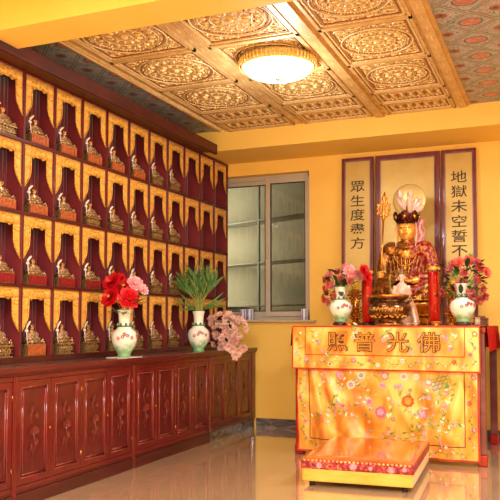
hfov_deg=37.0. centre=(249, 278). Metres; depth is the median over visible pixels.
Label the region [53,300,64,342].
curtain
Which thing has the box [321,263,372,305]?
bouquet
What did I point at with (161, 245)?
drape
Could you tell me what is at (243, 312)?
striped cup
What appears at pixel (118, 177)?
drape
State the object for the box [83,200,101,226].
statuette
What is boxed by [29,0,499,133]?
ceiling
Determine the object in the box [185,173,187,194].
curtain
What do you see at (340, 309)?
porcelain vase
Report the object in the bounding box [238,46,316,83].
ceiling lamp
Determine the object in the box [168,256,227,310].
bouquet
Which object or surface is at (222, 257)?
drape
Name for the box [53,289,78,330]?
drape
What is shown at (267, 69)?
diffuser
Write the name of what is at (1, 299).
curtain
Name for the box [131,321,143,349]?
statuette
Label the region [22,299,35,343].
curtain
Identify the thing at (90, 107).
drape
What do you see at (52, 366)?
countertop
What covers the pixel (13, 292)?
drape
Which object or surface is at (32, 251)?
curtain
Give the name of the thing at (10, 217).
drape
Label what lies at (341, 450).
cushion
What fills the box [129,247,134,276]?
curtain
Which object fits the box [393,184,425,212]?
disc
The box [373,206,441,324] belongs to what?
seated statue
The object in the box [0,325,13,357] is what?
statuette
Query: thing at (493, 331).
altar undercloth
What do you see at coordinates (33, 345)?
statuette
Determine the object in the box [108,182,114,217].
curtain
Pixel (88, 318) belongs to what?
curtain
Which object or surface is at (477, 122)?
beam
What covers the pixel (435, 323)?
dish
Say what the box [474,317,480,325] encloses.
glass cup
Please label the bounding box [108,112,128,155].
drape
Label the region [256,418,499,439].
baseboard
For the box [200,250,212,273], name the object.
drape
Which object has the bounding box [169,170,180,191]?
statuette
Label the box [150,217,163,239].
statuette
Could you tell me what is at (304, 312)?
striped cup
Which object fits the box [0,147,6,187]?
curtain
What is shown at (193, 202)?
drape
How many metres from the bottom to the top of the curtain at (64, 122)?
0.460 m
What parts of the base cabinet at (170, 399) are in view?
post, door, carved panel, door, carved panel, rail, rail, door, carved panel, door, carved panel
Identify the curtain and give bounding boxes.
[0,74,7,115]
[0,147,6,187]
[0,222,5,261]
[0,298,3,331]
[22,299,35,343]
[23,227,36,271]
[24,157,38,202]
[26,88,39,130]
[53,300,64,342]
[54,233,65,273]
[55,167,66,207]
[56,102,67,141]
[81,301,90,337]
[82,238,90,276]
[83,175,91,213]
[84,114,92,150]
[106,304,113,336]
[107,243,113,275]
[108,123,115,159]
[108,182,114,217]
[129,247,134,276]
[130,134,135,165]
[130,190,135,221]
[150,147,154,172]
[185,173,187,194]
[185,221,187,244]
[185,323,186,342]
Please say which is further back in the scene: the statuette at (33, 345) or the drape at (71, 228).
the drape at (71, 228)
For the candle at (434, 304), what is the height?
0.500 m
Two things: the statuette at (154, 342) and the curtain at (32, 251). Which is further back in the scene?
the statuette at (154, 342)
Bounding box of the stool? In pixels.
[301,436,428,491]
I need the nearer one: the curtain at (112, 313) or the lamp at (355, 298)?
the curtain at (112, 313)
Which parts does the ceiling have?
coffer panel, trim, coffer panel, coffer panel, trim, coffer panel, coffer panel, coffer panel, coffer panel, coffer panel, coffer panel, trim, coffer panel, coffer panel, coffer panel, coffer panel, coffer panel, coffer panel, trim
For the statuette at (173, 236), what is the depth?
7.32 m
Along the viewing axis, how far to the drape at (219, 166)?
8.42 m
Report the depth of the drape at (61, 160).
5.76 m
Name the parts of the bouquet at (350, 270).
stem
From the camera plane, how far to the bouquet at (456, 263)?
6.20 m
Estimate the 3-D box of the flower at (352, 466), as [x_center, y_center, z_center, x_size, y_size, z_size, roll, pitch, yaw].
[0.707,1.293,5.141,0.053,0.055,0.002,-1,-3,19]
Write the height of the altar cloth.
1.065 m
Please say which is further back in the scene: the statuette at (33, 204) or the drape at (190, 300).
the drape at (190, 300)
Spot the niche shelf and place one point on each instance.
(57, 96)
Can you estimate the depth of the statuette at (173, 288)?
7.29 m
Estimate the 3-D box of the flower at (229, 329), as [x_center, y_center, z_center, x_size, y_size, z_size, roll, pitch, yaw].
[-0.266,0.571,7.606,0.504,0.510,0.309,0,-3,4]
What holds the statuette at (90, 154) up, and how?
in the niche shelf
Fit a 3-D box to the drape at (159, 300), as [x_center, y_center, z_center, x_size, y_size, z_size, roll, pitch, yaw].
[-0.867,0.315,6.974,0.016,0.314,0.332,-1,-4,22]
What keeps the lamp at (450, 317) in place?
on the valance
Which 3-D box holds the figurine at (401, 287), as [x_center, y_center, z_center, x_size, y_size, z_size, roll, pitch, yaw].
[1.386,0.159,6.663,0.253,0.510,0.138,-1,-3,18]
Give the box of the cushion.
[302,436,428,464]
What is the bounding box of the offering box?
[473,316,488,324]
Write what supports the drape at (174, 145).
hanging from the niche shelf
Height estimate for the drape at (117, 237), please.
0.314 m
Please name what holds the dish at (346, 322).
on the valance
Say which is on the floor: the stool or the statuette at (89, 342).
the stool
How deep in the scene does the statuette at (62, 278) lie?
5.68 m
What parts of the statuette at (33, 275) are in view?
lotus seat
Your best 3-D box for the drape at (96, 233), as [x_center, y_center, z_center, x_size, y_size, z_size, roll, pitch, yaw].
[-1.268,-0.249,6.038,0.016,0.314,0.332,-1,-4,22]
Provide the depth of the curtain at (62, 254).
5.89 m
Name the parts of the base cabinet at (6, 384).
carved panel, rail, rail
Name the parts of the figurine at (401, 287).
crown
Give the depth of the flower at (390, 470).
5.06 m
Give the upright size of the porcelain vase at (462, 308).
0.350 m
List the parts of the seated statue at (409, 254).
crown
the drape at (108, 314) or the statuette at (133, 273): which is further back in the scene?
the statuette at (133, 273)
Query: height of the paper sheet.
0.003 m
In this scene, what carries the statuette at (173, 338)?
in the niche shelf
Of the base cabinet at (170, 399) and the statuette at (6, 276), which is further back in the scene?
the base cabinet at (170, 399)
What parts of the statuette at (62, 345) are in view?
lotus seat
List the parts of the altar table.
leg, leg, leg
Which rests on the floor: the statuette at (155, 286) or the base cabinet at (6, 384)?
the base cabinet at (6, 384)
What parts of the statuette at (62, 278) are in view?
lotus seat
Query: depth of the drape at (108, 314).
6.22 m
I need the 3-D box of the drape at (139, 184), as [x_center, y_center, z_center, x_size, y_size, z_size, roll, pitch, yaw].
[-1.000,-0.722,6.711,0.016,0.314,0.332,-1,-4,22]
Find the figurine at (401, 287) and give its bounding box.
[391,268,419,324]
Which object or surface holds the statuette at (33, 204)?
in the niche shelf
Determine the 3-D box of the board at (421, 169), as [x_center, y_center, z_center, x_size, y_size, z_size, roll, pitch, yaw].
[1.607,-0.413,7.626,0.660,1.767,0.094,-1,-4,22]
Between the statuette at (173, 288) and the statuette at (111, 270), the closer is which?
the statuette at (111, 270)
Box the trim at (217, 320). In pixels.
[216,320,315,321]
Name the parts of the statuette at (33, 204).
lotus seat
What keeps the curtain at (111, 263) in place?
hanging from the niche shelf
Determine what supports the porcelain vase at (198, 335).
on the countertop
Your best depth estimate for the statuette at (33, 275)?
5.36 m
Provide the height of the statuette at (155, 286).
0.208 m
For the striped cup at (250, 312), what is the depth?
8.31 m
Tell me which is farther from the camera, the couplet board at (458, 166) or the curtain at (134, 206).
the couplet board at (458, 166)
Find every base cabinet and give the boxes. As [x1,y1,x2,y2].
[0,377,12,499]
[10,365,132,499]
[132,357,209,468]
[208,353,254,441]
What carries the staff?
attached to the seated statue at (409, 254)
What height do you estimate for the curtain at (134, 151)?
0.460 m
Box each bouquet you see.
[100,272,149,316]
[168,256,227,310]
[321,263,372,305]
[435,252,491,304]
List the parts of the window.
pane, sash, sash, pane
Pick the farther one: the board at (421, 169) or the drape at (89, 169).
the board at (421, 169)
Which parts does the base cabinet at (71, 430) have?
post, door, carved panel, door, carved panel, rail, rail, door, carved panel, door, carved panel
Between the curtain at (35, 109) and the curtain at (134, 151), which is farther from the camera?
the curtain at (134, 151)
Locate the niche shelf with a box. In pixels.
[0,40,227,363]
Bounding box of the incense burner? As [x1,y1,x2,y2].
[367,294,411,325]
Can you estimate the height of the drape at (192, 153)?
0.314 m
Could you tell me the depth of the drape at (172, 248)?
7.36 m
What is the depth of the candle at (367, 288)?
6.62 m
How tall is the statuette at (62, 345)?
0.254 m
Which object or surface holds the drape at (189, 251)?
hanging from the niche shelf
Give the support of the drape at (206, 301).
hanging from the niche shelf
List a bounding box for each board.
[341,156,373,322]
[375,151,440,322]
[441,147,477,324]
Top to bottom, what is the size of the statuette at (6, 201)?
0.208 m
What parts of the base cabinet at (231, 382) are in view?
post, door, carved panel, rail, door, rail, carved panel, door, carved panel, post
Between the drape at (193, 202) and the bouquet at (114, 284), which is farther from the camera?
the drape at (193, 202)
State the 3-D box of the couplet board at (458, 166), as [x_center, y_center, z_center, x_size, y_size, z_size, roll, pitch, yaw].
[2.083,-0.425,7.429,0.340,1.767,0.094,-1,-4,22]
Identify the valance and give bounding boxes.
[292,323,490,372]
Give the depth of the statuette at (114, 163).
6.39 m
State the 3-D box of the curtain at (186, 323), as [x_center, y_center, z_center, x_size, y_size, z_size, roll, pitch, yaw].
[-0.726,0.430,7.666,0.014,0.460,0.324,-1,-4,22]
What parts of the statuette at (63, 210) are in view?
lotus seat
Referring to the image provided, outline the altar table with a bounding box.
[295,326,499,466]
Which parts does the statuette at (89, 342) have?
lotus seat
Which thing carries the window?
in the wall
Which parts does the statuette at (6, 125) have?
lotus seat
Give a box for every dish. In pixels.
[343,321,354,324]
[430,321,441,325]
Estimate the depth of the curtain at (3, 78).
5.31 m
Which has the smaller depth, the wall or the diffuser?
the diffuser
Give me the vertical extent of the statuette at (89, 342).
0.254 m
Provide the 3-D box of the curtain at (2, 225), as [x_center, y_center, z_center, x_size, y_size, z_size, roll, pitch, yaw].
[-1.795,-0.227,5.121,0.014,0.460,0.324,-1,-4,22]
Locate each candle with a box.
[361,271,374,324]
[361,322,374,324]
[427,267,441,325]
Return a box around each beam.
[0,0,295,48]
[196,101,499,164]
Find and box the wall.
[228,141,499,429]
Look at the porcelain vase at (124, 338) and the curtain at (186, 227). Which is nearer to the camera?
the porcelain vase at (124, 338)
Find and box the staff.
[376,192,390,287]
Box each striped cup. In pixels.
[240,309,246,319]
[247,309,253,319]
[301,309,307,319]
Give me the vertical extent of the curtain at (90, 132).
0.460 m
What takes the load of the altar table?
on the floor
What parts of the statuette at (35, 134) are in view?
lotus seat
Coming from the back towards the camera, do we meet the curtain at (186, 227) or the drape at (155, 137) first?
the curtain at (186, 227)
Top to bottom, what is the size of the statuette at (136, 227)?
0.208 m
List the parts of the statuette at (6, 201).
lotus seat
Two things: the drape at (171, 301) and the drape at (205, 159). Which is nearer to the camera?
the drape at (171, 301)
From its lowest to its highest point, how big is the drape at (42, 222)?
0.314 m
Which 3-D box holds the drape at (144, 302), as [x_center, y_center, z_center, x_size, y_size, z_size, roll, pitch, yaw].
[-1.000,0.297,6.653,0.016,0.314,0.332,-1,-4,22]
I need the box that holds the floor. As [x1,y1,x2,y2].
[44,427,499,499]
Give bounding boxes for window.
[228,173,309,319]
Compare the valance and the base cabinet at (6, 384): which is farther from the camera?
the valance
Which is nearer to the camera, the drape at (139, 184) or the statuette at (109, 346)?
the statuette at (109, 346)
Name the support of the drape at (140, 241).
hanging from the niche shelf
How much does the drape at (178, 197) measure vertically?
0.314 m
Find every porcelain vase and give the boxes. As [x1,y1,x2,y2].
[111,310,137,356]
[188,311,209,351]
[329,287,352,324]
[449,283,476,325]
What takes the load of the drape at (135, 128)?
hanging from the niche shelf
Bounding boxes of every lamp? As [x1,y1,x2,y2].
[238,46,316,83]
[347,282,361,324]
[444,280,456,324]
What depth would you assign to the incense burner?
6.34 m
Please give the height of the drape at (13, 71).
0.314 m
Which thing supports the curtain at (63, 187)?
hanging from the niche shelf
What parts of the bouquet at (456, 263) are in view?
stem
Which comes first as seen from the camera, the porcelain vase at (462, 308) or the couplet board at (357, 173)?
the porcelain vase at (462, 308)
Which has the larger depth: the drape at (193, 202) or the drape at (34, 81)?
the drape at (193, 202)
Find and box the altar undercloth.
[291,326,499,351]
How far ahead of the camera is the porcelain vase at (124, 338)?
5.88 m
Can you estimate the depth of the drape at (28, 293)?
5.37 m
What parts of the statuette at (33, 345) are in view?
lotus seat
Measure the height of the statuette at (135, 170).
0.208 m
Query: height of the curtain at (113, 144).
0.460 m
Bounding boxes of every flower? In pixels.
[207,310,248,360]
[316,462,321,468]
[349,463,356,470]
[387,467,394,473]
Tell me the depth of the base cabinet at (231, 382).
7.66 m
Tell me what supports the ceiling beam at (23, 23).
attached to the ceiling
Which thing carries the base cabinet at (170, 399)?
on the floor
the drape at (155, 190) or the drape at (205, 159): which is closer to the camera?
the drape at (155, 190)
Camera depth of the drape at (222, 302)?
8.33 m
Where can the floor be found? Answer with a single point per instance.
(254, 463)
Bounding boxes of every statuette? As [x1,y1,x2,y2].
[0,102,17,135]
[0,181,15,208]
[0,255,14,282]
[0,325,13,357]
[22,321,45,356]
[23,256,46,284]
[24,185,47,215]
[25,115,48,146]
[53,321,73,354]
[54,259,74,287]
[55,193,75,221]
[56,127,76,156]
[81,321,99,352]
[82,263,100,288]
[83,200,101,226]
[84,137,101,164]
[106,321,114,350]
[107,206,123,231]
[108,147,124,172]
[108,266,114,274]
[130,155,144,179]
[130,211,144,235]
[130,269,143,291]
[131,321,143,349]
[149,271,162,293]
[149,321,162,348]
[150,163,163,186]
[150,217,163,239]
[168,221,180,242]
[168,273,179,294]
[168,321,179,346]
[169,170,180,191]
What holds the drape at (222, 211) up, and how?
hanging from the niche shelf
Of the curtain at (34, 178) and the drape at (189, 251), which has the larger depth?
the drape at (189, 251)
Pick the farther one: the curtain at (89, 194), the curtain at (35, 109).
the curtain at (89, 194)
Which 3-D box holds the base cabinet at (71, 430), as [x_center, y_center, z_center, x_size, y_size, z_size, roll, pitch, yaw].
[-1.486,1.054,5.359,0.653,0.811,1.400,-1,-4,22]
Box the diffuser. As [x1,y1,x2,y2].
[242,56,313,83]
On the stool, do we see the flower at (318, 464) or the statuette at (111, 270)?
the flower at (318, 464)
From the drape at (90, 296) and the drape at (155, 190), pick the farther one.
the drape at (155, 190)
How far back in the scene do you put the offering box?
6.51 m
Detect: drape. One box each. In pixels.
[0,62,22,115]
[0,135,21,185]
[0,210,20,258]
[0,286,19,331]
[22,287,50,331]
[23,215,51,262]
[25,144,52,193]
[26,74,53,127]
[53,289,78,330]
[54,221,79,265]
[55,154,80,200]
[56,88,81,137]
[81,291,103,330]
[82,227,104,268]
[83,163,105,206]
[84,101,105,147]
[106,294,125,329]
[107,232,127,270]
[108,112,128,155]
[108,171,127,212]
[129,236,147,273]
[129,296,147,329]
[130,123,148,163]
[130,179,147,217]
[149,295,165,328]
[150,132,166,170]
[150,185,166,222]
[150,240,166,275]
[168,192,183,226]
[168,244,182,277]
[168,297,182,328]
[169,140,183,177]
[185,148,198,182]
[185,197,198,230]
[185,247,198,275]
[185,298,197,325]
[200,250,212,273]
[200,299,212,315]
[201,155,213,188]
[201,202,213,234]
[215,162,226,193]
[215,207,226,237]
[215,253,226,282]
[215,300,225,322]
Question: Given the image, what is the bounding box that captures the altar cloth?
[296,369,479,462]
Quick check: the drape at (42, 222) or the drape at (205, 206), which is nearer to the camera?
the drape at (42, 222)
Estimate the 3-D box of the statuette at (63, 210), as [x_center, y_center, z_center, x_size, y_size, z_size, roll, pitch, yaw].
[-1.444,-0.550,5.757,0.129,0.208,0.222,-1,-4,22]
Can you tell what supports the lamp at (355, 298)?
on the valance
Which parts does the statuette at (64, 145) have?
lotus seat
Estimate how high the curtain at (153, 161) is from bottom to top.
0.460 m
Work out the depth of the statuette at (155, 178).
7.03 m
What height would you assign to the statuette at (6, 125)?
0.208 m
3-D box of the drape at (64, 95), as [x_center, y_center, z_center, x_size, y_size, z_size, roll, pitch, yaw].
[-1.401,-1.279,5.775,0.016,0.314,0.332,-1,-4,22]
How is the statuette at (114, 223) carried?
in the niche shelf
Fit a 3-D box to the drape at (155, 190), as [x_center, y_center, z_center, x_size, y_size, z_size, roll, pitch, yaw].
[-0.867,-0.703,7.033,0.016,0.314,0.332,-1,-4,22]
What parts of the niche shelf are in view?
cornice, rail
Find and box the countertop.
[0,347,256,377]
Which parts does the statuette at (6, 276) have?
lotus seat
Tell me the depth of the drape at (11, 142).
5.20 m
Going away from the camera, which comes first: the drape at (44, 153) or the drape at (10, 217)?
the drape at (10, 217)
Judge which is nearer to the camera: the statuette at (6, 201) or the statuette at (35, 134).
the statuette at (6, 201)
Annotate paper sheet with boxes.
[106,356,141,357]
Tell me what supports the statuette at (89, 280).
in the niche shelf
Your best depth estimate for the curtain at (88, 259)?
6.22 m
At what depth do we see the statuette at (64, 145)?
5.75 m

